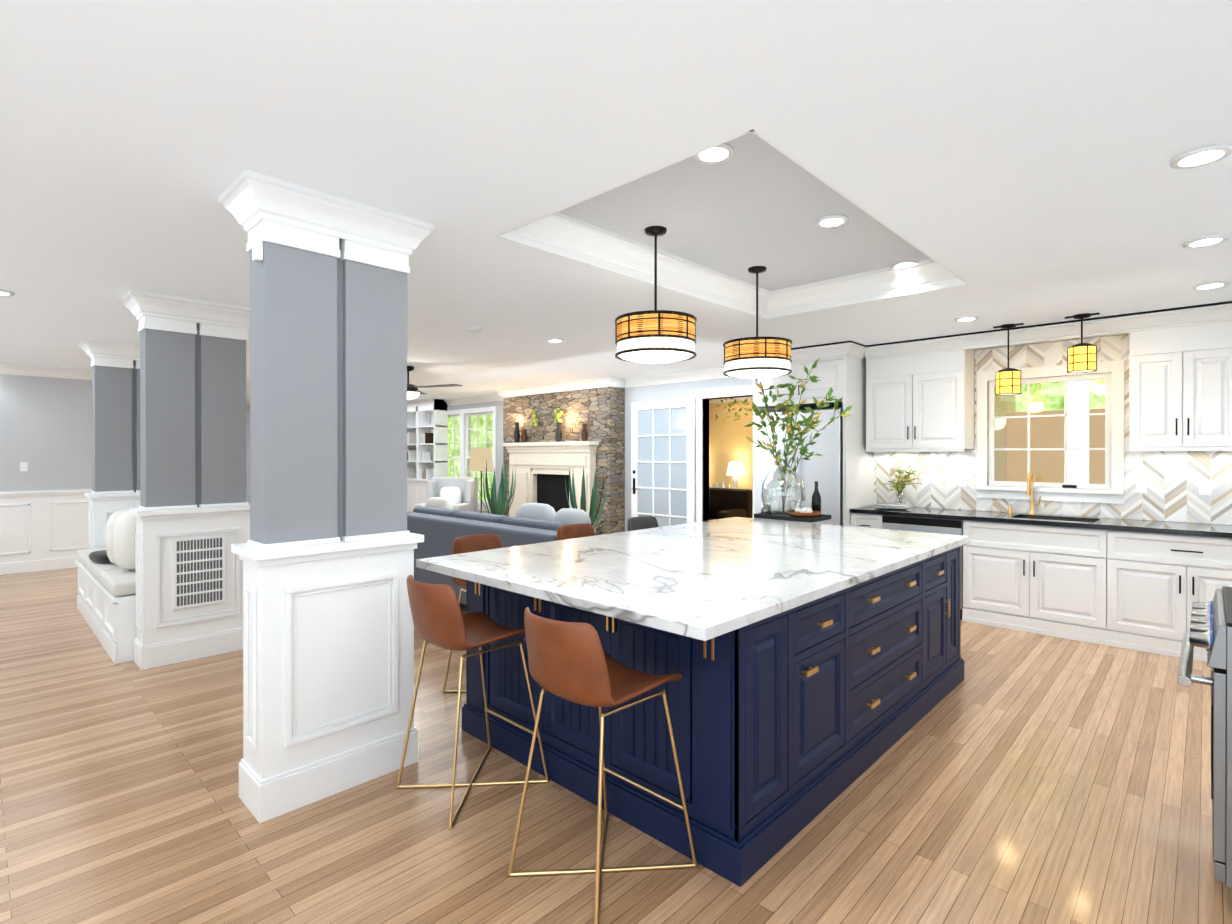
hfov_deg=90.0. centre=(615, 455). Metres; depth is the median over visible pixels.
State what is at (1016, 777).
floor
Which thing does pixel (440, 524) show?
sofa
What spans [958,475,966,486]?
outlet
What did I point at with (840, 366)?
upper cabinet
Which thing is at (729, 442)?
wall
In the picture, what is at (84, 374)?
crown molding
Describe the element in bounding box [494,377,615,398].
crown molding
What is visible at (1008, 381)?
pendant light
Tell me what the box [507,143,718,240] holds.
crown molding
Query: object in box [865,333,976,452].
upper cabinet
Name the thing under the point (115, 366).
column
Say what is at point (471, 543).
stool
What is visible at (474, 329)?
smoke detector
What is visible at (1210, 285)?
recessed light
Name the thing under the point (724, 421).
garland
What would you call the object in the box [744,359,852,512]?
branches
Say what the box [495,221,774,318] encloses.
crown molding
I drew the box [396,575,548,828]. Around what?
stool
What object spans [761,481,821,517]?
decorative items
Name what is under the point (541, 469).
fireplace
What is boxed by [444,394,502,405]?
crown molding
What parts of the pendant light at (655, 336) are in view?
lamp shade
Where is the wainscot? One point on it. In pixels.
(46, 530)
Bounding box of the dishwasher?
[882,515,962,618]
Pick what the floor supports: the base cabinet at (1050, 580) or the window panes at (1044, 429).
the base cabinet at (1050, 580)
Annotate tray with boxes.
[754,511,830,522]
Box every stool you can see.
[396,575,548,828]
[443,534,502,692]
[508,607,696,923]
[557,523,595,540]
[627,516,658,530]
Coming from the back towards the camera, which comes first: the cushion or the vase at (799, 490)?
the cushion
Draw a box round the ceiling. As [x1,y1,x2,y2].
[0,0,1231,400]
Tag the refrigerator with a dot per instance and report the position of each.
(843, 473)
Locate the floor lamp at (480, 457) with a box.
[469,447,493,512]
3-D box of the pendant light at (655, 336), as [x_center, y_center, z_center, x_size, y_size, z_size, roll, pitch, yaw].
[0.228,-0.922,3.549,0.472,0.756,0.472,0,0,44]
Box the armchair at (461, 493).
[415,477,477,511]
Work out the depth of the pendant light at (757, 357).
4.12 m
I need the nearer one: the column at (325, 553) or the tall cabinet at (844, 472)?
the column at (325, 553)
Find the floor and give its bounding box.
[0,567,1231,923]
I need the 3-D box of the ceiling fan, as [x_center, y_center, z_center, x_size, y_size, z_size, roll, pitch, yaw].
[-2.649,-0.910,7.628,1.404,0.418,1.340,0,0,44]
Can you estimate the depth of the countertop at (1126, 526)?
5.05 m
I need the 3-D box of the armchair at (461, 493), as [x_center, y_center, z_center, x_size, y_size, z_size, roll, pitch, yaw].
[-2.902,0.916,10.583,0.800,1.070,0.830,0,0,9]
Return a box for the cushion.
[440,487,461,504]
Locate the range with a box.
[1177,586,1231,887]
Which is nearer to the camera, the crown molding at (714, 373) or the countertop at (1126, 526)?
the countertop at (1126, 526)
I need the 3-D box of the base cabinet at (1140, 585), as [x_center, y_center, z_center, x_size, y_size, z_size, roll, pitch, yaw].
[4.330,1.019,4.671,1.022,0.895,0.620,0,0,44]
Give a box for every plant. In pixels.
[477,460,515,514]
[565,467,608,534]
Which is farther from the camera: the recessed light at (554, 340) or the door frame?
the door frame
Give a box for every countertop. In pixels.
[416,517,970,640]
[849,505,1231,536]
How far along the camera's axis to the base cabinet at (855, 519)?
6.08 m
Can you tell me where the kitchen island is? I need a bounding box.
[462,541,967,886]
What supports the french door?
in the wall at (46, 428)
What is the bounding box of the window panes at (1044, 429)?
[1006,379,1104,483]
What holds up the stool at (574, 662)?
on the floor
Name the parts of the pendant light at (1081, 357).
glass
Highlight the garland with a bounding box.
[715,398,752,423]
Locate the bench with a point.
(106, 602)
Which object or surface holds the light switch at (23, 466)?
attached to the wall at (46, 428)
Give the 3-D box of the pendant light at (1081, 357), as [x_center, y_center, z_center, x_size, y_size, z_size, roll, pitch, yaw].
[3.692,-0.889,4.882,0.220,0.450,0.189,0,0,44]
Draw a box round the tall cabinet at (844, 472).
[753,341,873,525]
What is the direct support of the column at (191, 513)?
on the floor
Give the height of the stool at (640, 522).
0.953 m
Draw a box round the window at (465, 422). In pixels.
[447,406,495,510]
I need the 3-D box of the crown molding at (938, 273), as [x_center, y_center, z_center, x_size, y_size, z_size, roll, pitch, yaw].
[1.344,-1.204,3.081,0.105,0.189,2.650,0,0,44]
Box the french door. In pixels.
[631,398,695,526]
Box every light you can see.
[0,289,13,295]
[546,338,563,342]
[615,226,696,363]
[694,143,733,163]
[723,266,791,378]
[723,462,743,488]
[816,215,847,227]
[892,260,917,267]
[954,316,977,321]
[993,323,1023,395]
[1065,313,1099,372]
[1170,144,1231,168]
[1183,235,1228,247]
[1192,281,1228,289]
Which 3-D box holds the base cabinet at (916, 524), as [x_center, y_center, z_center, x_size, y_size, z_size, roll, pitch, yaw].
[3.030,1.018,5.913,0.808,0.891,0.628,0,0,44]
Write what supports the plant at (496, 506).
on the floor
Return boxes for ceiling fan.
[407,366,462,399]
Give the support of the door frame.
attached to the wall at (46, 428)
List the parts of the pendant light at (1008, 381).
glass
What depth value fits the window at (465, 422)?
12.10 m
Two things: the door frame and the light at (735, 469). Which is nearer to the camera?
the door frame
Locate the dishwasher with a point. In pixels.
(916, 523)
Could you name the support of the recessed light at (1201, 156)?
in the ceiling
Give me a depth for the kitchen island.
2.53 m
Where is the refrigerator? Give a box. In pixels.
[753,409,872,525]
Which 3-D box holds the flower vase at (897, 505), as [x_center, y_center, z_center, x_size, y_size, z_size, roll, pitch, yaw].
[2.812,0.304,6.147,0.429,0.450,0.512,0,0,44]
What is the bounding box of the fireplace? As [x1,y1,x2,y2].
[503,408,598,532]
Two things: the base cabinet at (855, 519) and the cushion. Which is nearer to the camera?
the base cabinet at (855, 519)
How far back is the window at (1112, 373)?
5.47 m
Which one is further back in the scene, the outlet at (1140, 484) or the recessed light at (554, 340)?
the recessed light at (554, 340)
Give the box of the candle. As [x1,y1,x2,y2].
[711,482,722,487]
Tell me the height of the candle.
0.169 m
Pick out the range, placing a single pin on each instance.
(1211, 628)
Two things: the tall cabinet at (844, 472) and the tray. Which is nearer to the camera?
the tray
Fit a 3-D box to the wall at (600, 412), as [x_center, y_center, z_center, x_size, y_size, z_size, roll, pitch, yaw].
[-0.913,0.163,9.911,2.583,2.580,0.318,0,0,44]
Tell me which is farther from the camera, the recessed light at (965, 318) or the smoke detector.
the smoke detector
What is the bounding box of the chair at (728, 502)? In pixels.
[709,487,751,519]
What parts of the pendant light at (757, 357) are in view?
lamp shade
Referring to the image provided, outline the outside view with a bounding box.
[448,414,492,500]
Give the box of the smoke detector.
[467,326,481,332]
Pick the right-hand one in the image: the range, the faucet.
the range
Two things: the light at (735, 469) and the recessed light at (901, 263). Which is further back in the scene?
the light at (735, 469)
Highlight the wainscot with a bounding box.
[0,489,91,574]
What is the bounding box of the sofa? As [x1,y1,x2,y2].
[407,497,590,604]
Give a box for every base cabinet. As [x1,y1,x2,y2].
[849,513,872,527]
[873,513,972,622]
[973,517,1120,647]
[1121,533,1231,661]
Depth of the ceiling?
2.26 m
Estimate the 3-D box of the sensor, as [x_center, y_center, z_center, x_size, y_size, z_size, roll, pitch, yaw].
[-1.467,-0.838,2.522,0.045,0.080,0.026,0,0,44]
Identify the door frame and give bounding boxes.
[695,385,752,521]
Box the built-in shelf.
[407,399,447,511]
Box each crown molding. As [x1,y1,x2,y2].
[0,363,91,379]
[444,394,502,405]
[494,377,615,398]
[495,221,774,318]
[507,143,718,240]
[618,367,729,387]
[719,129,968,287]
[771,265,950,316]
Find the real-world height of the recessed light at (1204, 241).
0.012 m
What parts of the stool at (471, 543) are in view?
seat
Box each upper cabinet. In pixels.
[753,341,864,408]
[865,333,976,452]
[1125,301,1231,448]
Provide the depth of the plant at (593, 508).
8.07 m
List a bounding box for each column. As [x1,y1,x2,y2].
[79,339,139,548]
[121,290,249,669]
[218,169,434,823]
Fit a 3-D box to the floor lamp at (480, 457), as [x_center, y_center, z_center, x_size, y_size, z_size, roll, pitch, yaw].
[-2.314,0.656,10.578,0.420,1.590,0.420,0,0,44]
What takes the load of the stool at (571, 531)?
on the floor
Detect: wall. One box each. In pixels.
[0,334,1223,531]
[503,386,624,534]
[709,386,1015,517]
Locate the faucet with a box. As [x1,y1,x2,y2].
[1008,472,1040,514]
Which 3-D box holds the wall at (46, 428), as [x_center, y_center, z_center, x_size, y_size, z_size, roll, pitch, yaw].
[-2.911,0.172,6.577,15.080,2.580,8.200,0,0,44]
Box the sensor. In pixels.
[252,239,262,262]
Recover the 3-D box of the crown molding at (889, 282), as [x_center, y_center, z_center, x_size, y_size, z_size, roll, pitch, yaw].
[1.728,-1.208,4.475,1.260,0.189,0.105,0,0,44]
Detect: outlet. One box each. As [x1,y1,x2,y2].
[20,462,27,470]
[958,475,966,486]
[1135,479,1146,492]
[1199,480,1211,494]
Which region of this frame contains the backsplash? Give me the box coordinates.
[874,334,1231,524]
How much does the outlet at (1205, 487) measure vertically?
0.116 m
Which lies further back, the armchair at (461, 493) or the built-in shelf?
the built-in shelf
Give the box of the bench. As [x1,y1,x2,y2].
[75,509,135,663]
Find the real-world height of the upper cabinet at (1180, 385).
1.053 m
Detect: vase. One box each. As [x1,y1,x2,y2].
[761,450,805,516]
[874,465,921,509]
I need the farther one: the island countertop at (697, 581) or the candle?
the candle
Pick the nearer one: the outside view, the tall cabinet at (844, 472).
the tall cabinet at (844, 472)
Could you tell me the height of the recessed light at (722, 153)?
0.012 m
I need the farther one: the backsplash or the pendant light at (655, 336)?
the backsplash
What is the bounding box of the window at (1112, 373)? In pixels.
[976,360,1124,503]
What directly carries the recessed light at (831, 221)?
in the ceiling
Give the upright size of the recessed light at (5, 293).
0.012 m

